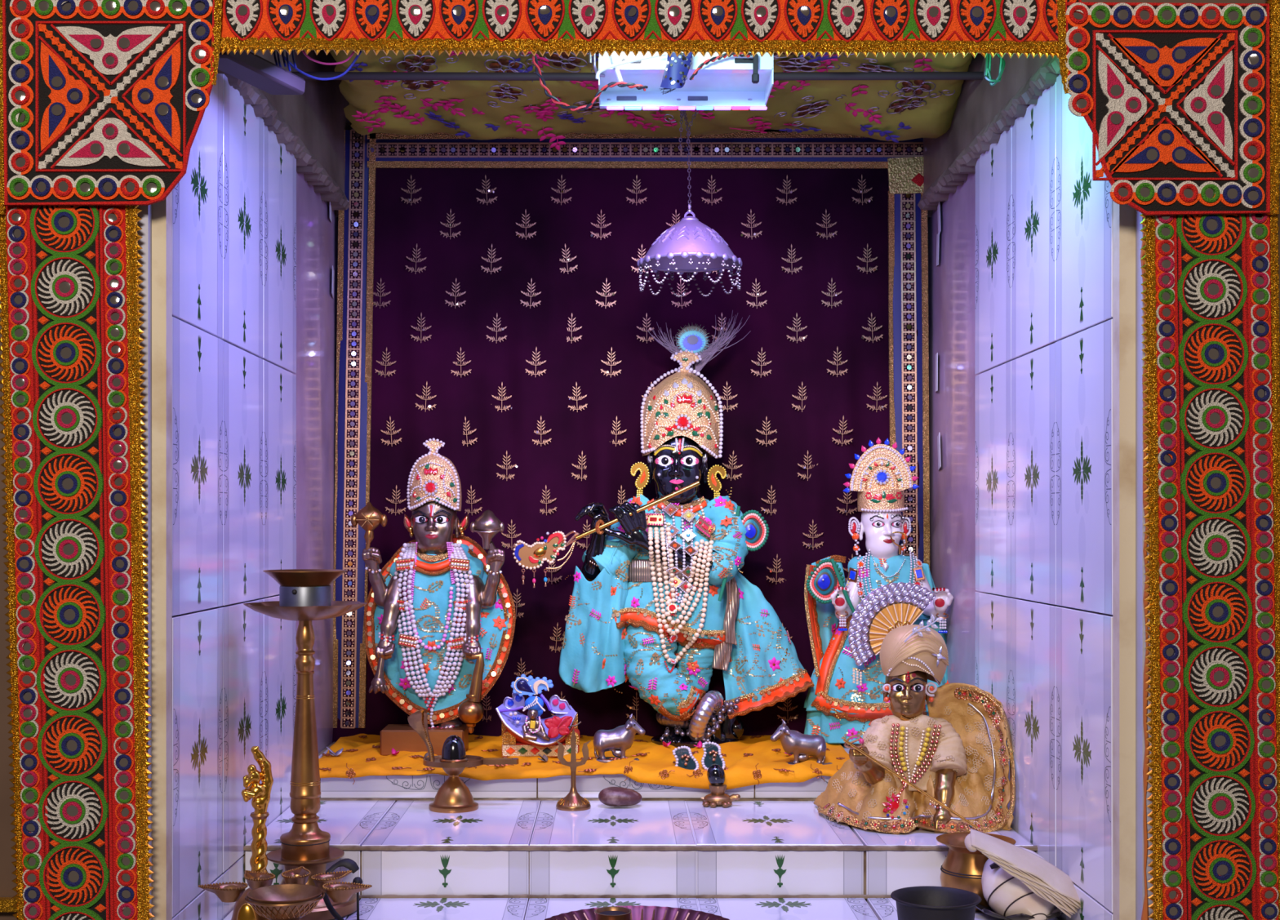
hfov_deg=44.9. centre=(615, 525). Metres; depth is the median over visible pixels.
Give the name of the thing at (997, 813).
flower
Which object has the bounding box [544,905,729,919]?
thali
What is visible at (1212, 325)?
decorated pillar
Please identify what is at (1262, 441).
mirror
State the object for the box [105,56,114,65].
mirror
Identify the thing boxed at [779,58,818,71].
flower
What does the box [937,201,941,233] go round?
paper tag
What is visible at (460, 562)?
pearl necklace
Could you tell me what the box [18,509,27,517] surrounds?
mirror
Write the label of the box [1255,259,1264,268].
mirror
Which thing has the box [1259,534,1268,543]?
mirror
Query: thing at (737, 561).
flower
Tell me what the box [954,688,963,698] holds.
flower
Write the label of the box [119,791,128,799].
mirror
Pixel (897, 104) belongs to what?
flower
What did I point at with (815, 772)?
flower
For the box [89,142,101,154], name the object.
mirror
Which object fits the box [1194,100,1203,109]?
mirror
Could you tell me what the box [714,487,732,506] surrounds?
flower
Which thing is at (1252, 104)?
mirror
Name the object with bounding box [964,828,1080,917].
folded napkin
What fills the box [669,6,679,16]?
mirror
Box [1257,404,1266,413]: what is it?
mirror
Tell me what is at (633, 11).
mirror
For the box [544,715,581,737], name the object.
hibiscus
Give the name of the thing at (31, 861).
mirror
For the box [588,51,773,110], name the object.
ceiling light
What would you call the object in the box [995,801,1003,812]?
flower
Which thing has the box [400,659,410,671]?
flower
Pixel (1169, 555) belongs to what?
mirror
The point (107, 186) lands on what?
mirror
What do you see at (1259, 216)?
mirror
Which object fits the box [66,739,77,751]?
mirror
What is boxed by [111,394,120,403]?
mirror
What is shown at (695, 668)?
flower
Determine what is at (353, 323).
mirror
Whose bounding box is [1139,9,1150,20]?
mirror
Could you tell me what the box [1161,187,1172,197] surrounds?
mirror
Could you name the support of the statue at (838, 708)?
on the platform
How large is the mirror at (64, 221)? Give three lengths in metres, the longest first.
0.012 x 0.012 x 0.001 m
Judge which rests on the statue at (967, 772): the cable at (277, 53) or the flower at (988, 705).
the flower at (988, 705)
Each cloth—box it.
[318,733,849,790]
[329,49,972,150]
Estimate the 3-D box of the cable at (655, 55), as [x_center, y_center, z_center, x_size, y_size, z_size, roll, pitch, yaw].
[0.019,-0.569,1.915,0.088,0.034,0.004,0,0,0]
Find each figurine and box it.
[511,674,553,741]
[593,713,645,763]
[770,719,831,764]
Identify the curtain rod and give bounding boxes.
[291,71,983,80]
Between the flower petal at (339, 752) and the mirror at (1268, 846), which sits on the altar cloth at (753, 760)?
the flower petal at (339, 752)
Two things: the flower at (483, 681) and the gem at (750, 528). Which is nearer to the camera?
the flower at (483, 681)
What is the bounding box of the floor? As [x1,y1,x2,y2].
[222,897,1058,919]
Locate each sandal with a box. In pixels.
[671,746,699,769]
[701,741,725,769]
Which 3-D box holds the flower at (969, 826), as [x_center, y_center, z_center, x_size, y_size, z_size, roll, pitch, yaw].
[0.437,0.369,1.901,0.016,0.002,0.016,14,40,-2]
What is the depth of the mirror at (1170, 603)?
1.49 m
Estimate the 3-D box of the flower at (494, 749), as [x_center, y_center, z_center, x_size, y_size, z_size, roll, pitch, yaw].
[-0.182,0.333,2.297,0.039,0.002,0.017,0,2,6]
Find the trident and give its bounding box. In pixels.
[555,727,591,811]
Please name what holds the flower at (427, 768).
on the altar cloth at (753, 760)
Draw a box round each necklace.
[393,542,474,727]
[407,542,456,650]
[645,499,714,672]
[661,502,697,603]
[847,549,924,599]
[882,723,942,818]
[898,726,931,782]
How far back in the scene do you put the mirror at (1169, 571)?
1.49 m
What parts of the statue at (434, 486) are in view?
knob, knob, crown, knob, knob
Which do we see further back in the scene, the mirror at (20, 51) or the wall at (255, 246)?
the wall at (255, 246)
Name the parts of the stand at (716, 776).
turtle leg, turtle leg, turtle leg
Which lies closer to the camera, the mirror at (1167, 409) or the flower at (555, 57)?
the mirror at (1167, 409)
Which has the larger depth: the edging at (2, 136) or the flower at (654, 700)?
the flower at (654, 700)
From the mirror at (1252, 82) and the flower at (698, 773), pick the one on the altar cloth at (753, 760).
the flower at (698, 773)
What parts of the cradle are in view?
peacock panel, silver cord, peacock panel, silver cord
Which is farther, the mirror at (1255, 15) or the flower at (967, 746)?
the flower at (967, 746)
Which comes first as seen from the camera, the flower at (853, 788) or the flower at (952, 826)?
the flower at (952, 826)
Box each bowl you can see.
[594,906,631,919]
[890,885,981,919]
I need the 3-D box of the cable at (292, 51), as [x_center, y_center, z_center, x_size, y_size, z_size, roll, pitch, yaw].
[-0.348,-0.508,1.680,0.006,0.022,0.002,0,0,0]
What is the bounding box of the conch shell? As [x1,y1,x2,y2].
[981,845,1054,919]
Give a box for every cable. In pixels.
[273,49,278,65]
[276,50,281,67]
[281,50,286,66]
[281,50,362,79]
[285,50,291,71]
[291,49,297,67]
[302,49,355,65]
[530,53,648,111]
[595,52,666,79]
[609,52,622,82]
[689,52,751,80]
[983,53,1004,86]
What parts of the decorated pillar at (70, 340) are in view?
red cord, red cord, red cord, red cord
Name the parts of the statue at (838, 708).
crown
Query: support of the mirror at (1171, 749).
on the decorated pillar at (1212, 325)
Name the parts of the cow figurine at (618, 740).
plate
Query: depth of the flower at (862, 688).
2.34 m
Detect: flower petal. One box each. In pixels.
[326,746,343,755]
[391,747,399,755]
[537,754,548,761]
[662,741,671,746]
[693,740,702,747]
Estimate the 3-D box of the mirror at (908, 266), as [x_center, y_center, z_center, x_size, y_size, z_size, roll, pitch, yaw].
[0.470,-0.416,2.480,0.008,0.008,0.001,1,-11,-7]
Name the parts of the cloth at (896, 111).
silver cord, silver cord, silver cord, silver cord, silver cord, silver cord, silver cord, silver cord, silver cord, silver cord, silver cord, silver cord, silver cord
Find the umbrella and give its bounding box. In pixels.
[636,109,742,297]
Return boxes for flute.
[512,480,700,587]
[843,734,977,829]
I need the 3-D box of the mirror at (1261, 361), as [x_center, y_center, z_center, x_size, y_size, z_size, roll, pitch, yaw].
[0.622,-0.159,1.490,0.010,0.010,0.001,0,5,0]
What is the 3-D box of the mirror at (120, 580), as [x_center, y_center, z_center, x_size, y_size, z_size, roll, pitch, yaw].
[-0.477,0.052,1.490,0.010,0.010,0.001,-1,-7,10]
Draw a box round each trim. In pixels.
[0,897,17,911]
[137,204,151,919]
[151,191,172,919]
[217,49,351,217]
[243,798,1037,899]
[917,53,1060,217]
[1112,200,1135,919]
[1135,209,1153,919]
[1140,217,1149,919]
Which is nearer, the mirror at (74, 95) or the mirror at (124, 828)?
the mirror at (74, 95)
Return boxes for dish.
[975,903,1063,919]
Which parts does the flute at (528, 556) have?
bird plate, chain, chain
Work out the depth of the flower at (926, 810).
1.93 m
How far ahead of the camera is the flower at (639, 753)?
2.24 m
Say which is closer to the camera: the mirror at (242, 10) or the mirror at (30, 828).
the mirror at (242, 10)
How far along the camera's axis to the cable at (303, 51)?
1.75 m
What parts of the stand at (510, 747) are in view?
post, arm, panel, arm, post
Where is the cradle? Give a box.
[495,693,577,746]
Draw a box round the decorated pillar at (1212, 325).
[1139,213,1279,919]
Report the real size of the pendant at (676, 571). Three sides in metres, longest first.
0.025 x 0.021 x 0.004 m
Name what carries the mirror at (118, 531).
on the decorated pillar at (70, 340)
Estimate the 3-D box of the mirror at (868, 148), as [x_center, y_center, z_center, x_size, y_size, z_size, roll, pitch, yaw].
[0.406,-0.604,2.481,0.008,0.008,0.001,0,11,1]
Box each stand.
[501,711,579,757]
[700,764,740,807]
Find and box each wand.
[718,506,768,601]
[805,558,854,613]
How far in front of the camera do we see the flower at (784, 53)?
2.02 m
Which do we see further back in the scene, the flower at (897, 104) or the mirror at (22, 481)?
the flower at (897, 104)
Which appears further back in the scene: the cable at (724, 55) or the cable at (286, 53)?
the cable at (724, 55)
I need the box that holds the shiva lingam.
[407,709,518,813]
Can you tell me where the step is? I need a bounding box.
[243,800,1035,901]
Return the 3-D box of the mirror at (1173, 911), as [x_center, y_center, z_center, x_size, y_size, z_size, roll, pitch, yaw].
[0.538,0.371,1.490,0.010,0.010,0.001,0,-3,-4]
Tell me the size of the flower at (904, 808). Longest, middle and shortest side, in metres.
0.012 x 0.011 x 0.001 m
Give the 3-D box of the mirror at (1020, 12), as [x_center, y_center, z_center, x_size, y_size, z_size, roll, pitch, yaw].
[0.388,-0.492,1.482,0.010,0.010,0.001,0,-1,6]
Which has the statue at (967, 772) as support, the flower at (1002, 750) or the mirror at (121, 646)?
the flower at (1002, 750)
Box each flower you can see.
[319,767,331,771]
[321,752,334,756]
[342,748,364,751]
[346,763,355,784]
[365,756,376,761]
[376,613,382,629]
[391,766,411,769]
[398,676,411,701]
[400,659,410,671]
[401,54,435,71]
[401,80,435,89]
[405,754,423,757]
[416,640,437,653]
[417,767,435,770]
[422,662,430,673]
[446,684,454,693]
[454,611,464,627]
[480,611,489,617]
[481,679,490,689]
[481,748,502,751]
[486,764,514,766]
[488,57,519,72]
[492,615,506,630]
[493,86,522,99]
[494,598,515,617]
[550,52,581,69]
[564,571,581,582]
[576,756,599,759]
[577,768,597,772]
[583,102,600,111]
[602,657,605,669]
[602,757,627,759]
[605,675,622,693]
[610,585,617,595]
[613,524,625,532]
[621,627,626,639]
[623,657,626,675]
[623,760,632,781]
[631,496,648,516]
[631,587,642,607]
[631,752,649,755]
[633,739,648,742]
[640,685,660,705]
[647,498,654,511]
[658,769,675,778]
[679,683,688,690]
[686,660,704,679]
[686,667,700,679]
[686,768,707,777]
[705,506,711,524]
[708,585,721,596]
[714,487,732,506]
[720,515,732,526]
[724,488,734,510]
[728,587,743,603]
[734,555,742,573]
[742,753,753,756]
[750,734,764,737]
[752,763,761,785]
[768,648,787,671]
[771,748,781,751]
[773,52,794,55]
[773,768,794,772]
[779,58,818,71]
[797,102,828,115]
[810,764,824,780]
[826,805,834,816]
[828,626,844,646]
[831,622,835,633]
[831,697,840,720]
[831,778,839,788]
[835,667,845,689]
[835,811,843,820]
[842,815,853,822]
[846,567,871,585]
[846,722,865,739]
[848,788,856,796]
[851,675,867,692]
[851,776,860,785]
[852,817,860,827]
[853,771,858,780]
[859,64,892,71]
[859,818,872,830]
[862,811,871,821]
[867,734,877,741]
[867,799,876,807]
[869,820,880,830]
[875,753,884,760]
[876,741,886,749]
[879,821,891,831]
[880,715,888,722]
[883,773,891,782]
[888,97,923,113]
[888,786,896,795]
[888,821,900,829]
[895,819,909,831]
[900,808,910,817]
[901,80,931,95]
[902,801,910,808]
[905,817,914,828]
[910,726,919,736]
[913,815,919,823]
[919,817,928,824]
[924,809,932,818]
[927,718,936,727]
[929,819,933,827]
[932,753,940,759]
[935,730,945,737]
[937,821,946,832]
[943,706,951,715]
[945,755,955,761]
[946,821,958,832]
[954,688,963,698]
[955,822,968,831]
[959,793,965,802]
[960,691,969,700]
[960,799,968,806]
[964,723,974,732]
[964,746,973,755]
[964,822,976,831]
[966,706,976,715]
[967,690,975,701]
[968,767,977,773]
[972,693,981,702]
[973,721,982,730]
[973,748,978,758]
[973,759,982,768]
[973,820,983,831]
[975,735,984,743]
[978,695,987,706]
[979,754,989,762]
[981,795,990,805]
[982,737,991,746]
[982,744,991,752]
[982,819,989,829]
[983,700,994,711]
[983,781,992,791]
[984,774,992,782]
[986,810,993,820]
[987,707,996,719]
[988,817,996,827]
[990,734,995,743]
[991,814,1000,822]
[992,715,1000,727]
[994,777,1001,786]
[995,724,1002,735]
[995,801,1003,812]
[995,808,1004,818]
[998,733,1003,745]
[998,786,1004,795]
[998,795,1003,802]
[999,754,1008,765]
[1000,744,1005,755]
[1000,775,1006,786]
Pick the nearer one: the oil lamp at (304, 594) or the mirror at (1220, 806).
the mirror at (1220, 806)
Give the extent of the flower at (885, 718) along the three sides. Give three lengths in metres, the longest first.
0.013 x 0.012 x 0.001 m
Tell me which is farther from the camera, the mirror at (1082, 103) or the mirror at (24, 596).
the mirror at (24, 596)
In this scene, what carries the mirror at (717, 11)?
attached to the valance
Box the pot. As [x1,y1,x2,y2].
[936,831,1016,911]
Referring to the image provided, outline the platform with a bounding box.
[318,742,855,803]
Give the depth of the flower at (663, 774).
2.12 m
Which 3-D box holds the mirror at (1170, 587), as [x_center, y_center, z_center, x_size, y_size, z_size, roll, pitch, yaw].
[0.534,0.059,1.490,0.010,0.010,0.001,1,4,7]
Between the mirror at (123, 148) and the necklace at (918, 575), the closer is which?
the mirror at (123, 148)
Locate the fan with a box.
[848,582,935,685]
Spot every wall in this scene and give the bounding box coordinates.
[0,0,1279,919]
[172,73,337,919]
[927,74,1112,919]
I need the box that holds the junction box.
[217,49,305,94]
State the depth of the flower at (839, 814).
1.97 m
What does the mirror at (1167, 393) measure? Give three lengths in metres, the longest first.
0.010 x 0.010 x 0.001 m
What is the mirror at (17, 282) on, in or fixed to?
on the decorated pillar at (70, 340)
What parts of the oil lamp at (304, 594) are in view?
lamp shade, petal dish, stem, drip plate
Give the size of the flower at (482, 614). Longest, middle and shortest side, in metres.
0.029 x 0.024 x 0.003 m
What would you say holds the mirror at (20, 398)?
on the decorated pillar at (70, 340)
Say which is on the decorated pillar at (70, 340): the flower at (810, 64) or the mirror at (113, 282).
the mirror at (113, 282)
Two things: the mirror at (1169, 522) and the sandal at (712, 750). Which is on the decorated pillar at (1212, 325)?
the mirror at (1169, 522)
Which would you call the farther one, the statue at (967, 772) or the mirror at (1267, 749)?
the statue at (967, 772)
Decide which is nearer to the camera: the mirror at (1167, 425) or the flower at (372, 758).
the mirror at (1167, 425)
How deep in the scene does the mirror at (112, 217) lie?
1.49 m
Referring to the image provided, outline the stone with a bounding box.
[598,786,642,806]
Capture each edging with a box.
[0,0,4,214]
[1264,0,1279,214]
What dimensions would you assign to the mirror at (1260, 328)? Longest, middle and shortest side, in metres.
0.010 x 0.010 x 0.001 m
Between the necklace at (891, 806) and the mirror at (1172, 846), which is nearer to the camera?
the mirror at (1172, 846)
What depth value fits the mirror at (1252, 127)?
1.48 m
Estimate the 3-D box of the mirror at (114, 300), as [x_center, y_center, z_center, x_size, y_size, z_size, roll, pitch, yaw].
[-0.482,-0.218,1.490,0.010,0.010,0.001,0,-5,-5]
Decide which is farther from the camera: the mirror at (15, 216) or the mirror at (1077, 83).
the mirror at (15, 216)
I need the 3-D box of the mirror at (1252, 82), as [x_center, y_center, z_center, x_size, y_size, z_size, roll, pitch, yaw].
[0.610,-0.424,1.480,0.011,0.011,0.001,0,-5,6]
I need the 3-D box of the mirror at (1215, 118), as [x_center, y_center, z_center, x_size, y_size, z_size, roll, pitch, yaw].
[0.575,-0.389,1.480,0.011,0.011,0.001,0,-2,0]
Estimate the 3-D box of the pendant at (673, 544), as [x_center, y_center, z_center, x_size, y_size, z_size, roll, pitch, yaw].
[0.090,0.029,2.323,0.025,0.021,0.004,0,-36,-17]
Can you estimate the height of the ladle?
0.068 m
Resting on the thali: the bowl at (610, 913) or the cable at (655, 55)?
the bowl at (610, 913)
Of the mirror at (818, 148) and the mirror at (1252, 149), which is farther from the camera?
the mirror at (818, 148)
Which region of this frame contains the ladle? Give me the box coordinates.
[236,902,256,919]
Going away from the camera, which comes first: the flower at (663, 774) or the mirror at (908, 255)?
the flower at (663, 774)
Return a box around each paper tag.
[329,201,332,222]
[331,265,333,298]
[934,352,937,391]
[936,232,939,266]
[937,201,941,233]
[937,432,941,470]
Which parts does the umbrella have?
fringe chain, fringe chain, fringe chain, fringe chain, fringe chain, chain, fringe chain, chain, chain, fringe chain, fringe chain, fringe chain, fringe chain, fringe chain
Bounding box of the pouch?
[659,51,693,94]
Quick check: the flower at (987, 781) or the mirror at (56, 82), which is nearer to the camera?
the mirror at (56, 82)
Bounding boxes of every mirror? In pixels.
[11,212,20,221]
[12,229,21,238]
[12,245,21,254]
[13,182,23,191]
[13,262,22,271]
[13,278,22,287]
[13,295,22,304]
[13,311,22,320]
[14,45,25,56]
[14,89,25,100]
[14,328,23,337]
[14,344,23,353]
[15,67,25,78]
[15,134,25,145]
[15,156,25,167]
[15,361,24,370]
[15,377,24,386]
[15,394,25,403]
[16,0,26,11]
[16,23,25,33]
[16,410,25,419]
[17,112,25,122]
[17,426,25,435]
[17,443,26,453]
[17,460,26,469]
[17,476,26,485]
[18,493,26,502]
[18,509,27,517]
[19,526,27,535]
[19,542,28,551]
[19,559,28,568]
[20,576,29,585]
[20,608,30,617]
[21,592,29,601]
[22,625,30,635]
[22,642,31,651]
[22,658,31,667]
[22,675,31,684]
[22,691,31,701]
[22,708,31,717]
[23,724,32,733]
[23,741,32,750]
[24,757,33,766]
[25,774,33,783]
[25,791,34,799]
[26,807,34,817]
[26,823,35,832]
[26,840,35,849]
[26,857,35,866]
[26,873,35,882]
[27,889,36,898]
[28,906,36,915]
[35,182,45,191]
[38,0,48,11]
[51,75,62,87]
[51,104,62,115]
[57,181,67,191]
[58,216,69,227]
[58,281,71,293]
[60,346,71,358]
[61,1,71,11]
[61,412,72,424]
[62,478,73,489]
[62,543,74,555]
[63,608,75,620]
[65,674,75,685]
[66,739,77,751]
[66,804,78,817]
[67,871,79,882]
[70,91,79,100]
[80,182,90,191]
[83,0,93,11]
[89,38,101,48]
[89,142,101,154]
[102,182,112,191]
[105,0,115,11]
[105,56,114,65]
[105,126,114,135]
[107,213,117,222]
[108,229,117,238]
[109,245,118,254]
[109,278,118,287]
[110,262,118,271]
[110,295,119,304]
[110,311,119,320]
[110,328,119,337]
[111,344,119,353]
[111,361,119,370]
[111,377,120,386]
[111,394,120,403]
[112,412,121,419]
[112,427,121,436]
[112,444,121,453]
[113,460,122,469]
[114,476,122,485]
[114,493,122,502]
[114,510,123,519]
[114,526,123,535]
[115,542,124,551]
[115,559,124,568]
[115,576,124,585]
[115,592,124,601]
[116,608,124,617]
[116,625,125,635]
[116,642,125,651]
[117,658,125,667]
[117,675,126,684]
[117,691,126,700]
[118,37,129,48]
[118,142,129,154]
[118,724,127,733]
[119,708,127,717]
[119,741,128,750]
[119,757,128,766]
[119,774,128,783]
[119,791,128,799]
[120,807,128,816]
[120,823,128,832]
[120,840,129,849]
[120,857,129,866]
[121,873,129,882]
[121,889,130,898]
[122,906,130,915]
[124,182,134,191]
[128,0,137,11]
[141,91,150,100]
[146,182,156,191]
[150,0,160,11]
[157,75,168,87]
[157,104,168,115]
[172,0,182,11]
[191,93,201,103]
[194,0,204,11]
[195,25,205,35]
[195,48,205,58]
[195,71,205,82]
[238,5,247,15]
[280,5,288,15]
[325,5,333,15]
[349,461,354,466]
[350,411,355,416]
[351,321,356,326]
[352,271,357,276]
[353,222,358,226]
[354,172,359,177]
[367,6,377,15]
[409,5,420,16]
[453,5,462,16]
[497,6,506,16]
[539,5,550,14]
[585,6,593,16]
[627,6,636,16]
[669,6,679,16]
[712,6,723,16]
[755,6,766,17]
[764,146,769,151]
[800,6,809,16]
[815,146,820,151]
[842,6,852,17]
[866,146,871,151]
[885,6,895,17]
[886,146,891,151]
[906,253,911,258]
[906,263,911,268]
[906,364,911,369]
[907,496,912,501]
[916,146,921,151]
[928,7,938,17]
[972,7,982,17]
[1016,7,1025,17]
[1072,32,1083,43]
[1072,55,1083,66]
[1072,78,1083,88]
[1073,10,1084,19]
[1076,97,1087,108]
[1095,9,1106,19]
[1110,84,1121,96]
[1110,113,1121,124]
[1117,9,1128,19]
[1118,186,1128,196]
[1128,100,1137,109]
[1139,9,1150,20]
[1140,186,1150,197]
[1146,48,1157,60]
[1146,148,1157,160]
[1161,9,1172,20]
[1161,67,1170,76]
[1161,133,1170,141]
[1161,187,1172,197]
[1161,215,1170,219]
[1161,226,1170,235]
[1161,243,1170,252]
[1161,259,1170,268]
[1161,275,1170,284]
[1162,291,1170,300]
[1162,307,1171,316]
[1162,324,1171,333]
[1162,340,1171,349]
[1162,356,1171,365]
[1163,372,1171,381]
[1163,388,1172,397]
[1163,404,1172,413]
[1163,421,1172,430]
[1164,437,1173,446]
[1164,453,1172,462]
[1164,469,1173,477]
[1164,485,1173,494]
[1164,502,1173,511]
[1164,518,1173,527]
[1164,534,1173,543]
[1164,551,1173,559]
[1165,566,1173,576]
[1165,582,1174,591]
[1165,599,1174,608]
[1165,615,1174,624]
[1166,631,1174,640]
[1166,648,1174,657]
[1166,663,1175,672]
[1166,680,1175,688]
[1166,696,1176,705]
[1167,712,1175,721]
[1167,728,1176,737]
[1167,745,1176,754]
[1167,760,1176,769]
[1168,777,1177,786]
[1168,793,1177,802]
[1168,809,1177,818]
[1168,826,1177,835]
[1168,842,1177,851]
[1168,857,1177,866]
[1168,874,1177,883]
[1168,890,1177,899]
[1168,906,1177,915]
[1174,48,1186,59]
[1174,149,1186,159]
[1183,10,1195,20]
[1183,187,1194,198]
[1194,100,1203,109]
[1205,9,1216,19]
[1205,187,1215,198]
[1206,218,1217,230]
[1208,283,1219,295]
[1208,347,1219,359]
[1209,412,1220,424]
[1210,84,1222,96]
[1210,113,1222,124]
[1210,476,1222,488]
[1211,542,1222,553]
[1212,606,1223,617]
[1213,671,1224,681]
[1214,735,1226,746]
[1215,800,1226,811]
[1216,864,1228,875]
[1226,188,1237,199]
[1227,10,1238,20]
[1248,31,1257,42]
[1248,53,1258,64]
[1248,77,1258,87]
[1248,99,1257,110]
[1248,122,1257,133]
[1248,145,1257,155]
[1248,167,1258,177]
[1248,190,1258,200]
[1249,10,1260,21]
[1255,213,1263,219]
[1255,226,1263,235]
[1255,243,1265,252]
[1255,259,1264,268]
[1256,275,1264,284]
[1256,291,1265,300]
[1256,307,1265,316]
[1257,324,1265,333]
[1257,340,1266,349]
[1257,356,1266,365]
[1257,373,1266,382]
[1257,388,1266,397]
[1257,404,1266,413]
[1257,421,1266,430]
[1258,437,1266,446]
[1258,453,1267,462]
[1258,469,1267,479]
[1258,485,1268,494]
[1259,502,1267,511]
[1259,518,1268,527]
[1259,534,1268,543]
[1260,551,1268,559]
[1260,566,1269,576]
[1260,582,1269,591]
[1260,599,1269,608]
[1261,615,1270,624]
[1261,631,1270,640]
[1261,648,1270,657]
[1261,664,1270,673]
[1262,680,1271,688]
[1262,696,1271,705]
[1262,713,1271,721]
[1262,728,1271,737]
[1262,745,1272,754]
[1262,760,1271,769]
[1262,777,1271,785]
[1263,793,1271,802]
[1263,809,1272,818]
[1263,826,1272,835]
[1264,842,1272,851]
[1264,857,1273,866]
[1264,874,1273,883]
[1264,890,1273,899]
[1265,906,1274,915]
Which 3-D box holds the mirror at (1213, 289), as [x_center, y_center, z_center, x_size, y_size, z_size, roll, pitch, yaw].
[0.575,-0.228,1.489,0.012,0.012,0.001,0,0,8]
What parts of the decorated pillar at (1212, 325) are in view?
red cord, red cord, red cord, red cord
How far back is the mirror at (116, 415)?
1.49 m
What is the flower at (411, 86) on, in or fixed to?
on the cloth at (896, 111)
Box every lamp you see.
[197,866,372,919]
[243,568,366,919]
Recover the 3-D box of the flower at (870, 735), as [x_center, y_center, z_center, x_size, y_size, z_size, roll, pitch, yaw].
[0.325,0.267,1.952,0.012,0.001,0.013,-34,29,-13]
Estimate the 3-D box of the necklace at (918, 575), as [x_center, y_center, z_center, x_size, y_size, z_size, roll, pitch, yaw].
[0.416,0.080,2.373,0.116,0.089,0.030,0,0,-7]
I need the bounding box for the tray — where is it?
[422,755,518,768]
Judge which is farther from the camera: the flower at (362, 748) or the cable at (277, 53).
the flower at (362, 748)
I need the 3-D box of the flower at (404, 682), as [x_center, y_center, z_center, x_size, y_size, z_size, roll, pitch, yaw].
[-0.310,0.241,2.304,0.037,0.030,0.004,40,22,-13]
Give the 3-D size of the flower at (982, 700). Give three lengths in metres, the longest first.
0.017 x 0.017 x 0.002 m
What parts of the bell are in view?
twisted handle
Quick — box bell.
[231,746,273,919]
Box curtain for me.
[332,128,929,742]
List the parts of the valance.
red cord, red cord, red cord, red cord, red cord, red cord, red cord, red cord, red cord, red cord, red cord, red cord, red cord, red cord, red cord, red cord, red cord, red cord, red cord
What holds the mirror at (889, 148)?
on the curtain
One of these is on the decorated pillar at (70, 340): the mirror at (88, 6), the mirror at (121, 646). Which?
the mirror at (121, 646)
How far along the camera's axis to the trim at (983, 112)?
2.10 m
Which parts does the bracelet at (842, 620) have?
cord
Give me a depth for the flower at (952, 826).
1.90 m
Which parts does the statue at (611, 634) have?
trouser leg, sash, crown, trouser leg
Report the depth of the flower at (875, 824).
1.91 m
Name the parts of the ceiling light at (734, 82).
bulb, bulb, bulb, bulb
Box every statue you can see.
[351,438,515,755]
[558,349,814,747]
[804,437,953,743]
[813,613,1015,834]
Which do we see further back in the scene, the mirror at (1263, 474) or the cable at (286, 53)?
the cable at (286, 53)
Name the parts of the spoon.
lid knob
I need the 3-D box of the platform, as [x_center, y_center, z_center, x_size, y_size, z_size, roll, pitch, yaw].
[0.030,0.384,2.368,0.960,0.088,0.465,0,0,0]
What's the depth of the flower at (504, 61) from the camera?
2.09 m
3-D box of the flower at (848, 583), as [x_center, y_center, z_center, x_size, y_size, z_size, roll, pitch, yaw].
[0.374,0.076,2.371,0.030,0.038,0.004,14,-5,8]
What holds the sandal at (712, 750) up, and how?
on the altar cloth at (753, 760)
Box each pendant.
[422,694,439,710]
[662,502,678,516]
[664,524,679,537]
[666,539,682,551]
[666,566,682,574]
[668,574,683,589]
[677,579,693,593]
[680,508,696,522]
[680,528,696,542]
[680,564,695,578]
[682,544,697,555]
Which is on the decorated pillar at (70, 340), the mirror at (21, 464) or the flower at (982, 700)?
the mirror at (21, 464)
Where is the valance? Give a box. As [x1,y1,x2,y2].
[218,0,1081,58]
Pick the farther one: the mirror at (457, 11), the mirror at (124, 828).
the mirror at (124, 828)
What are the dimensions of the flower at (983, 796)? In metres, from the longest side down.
0.012 x 0.011 x 0.001 m
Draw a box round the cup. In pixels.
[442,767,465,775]
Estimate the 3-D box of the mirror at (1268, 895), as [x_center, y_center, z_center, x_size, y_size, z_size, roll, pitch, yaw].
[0.629,0.355,1.490,0.010,0.010,0.001,0,9,3]
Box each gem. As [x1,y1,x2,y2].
[745,524,755,537]
[817,573,830,589]
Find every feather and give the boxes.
[648,310,751,376]
[680,333,704,351]
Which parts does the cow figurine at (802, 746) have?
plate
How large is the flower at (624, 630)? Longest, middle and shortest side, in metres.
0.042 x 0.022 x 0.004 m
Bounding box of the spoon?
[323,857,363,919]
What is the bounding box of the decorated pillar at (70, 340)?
[0,204,154,919]

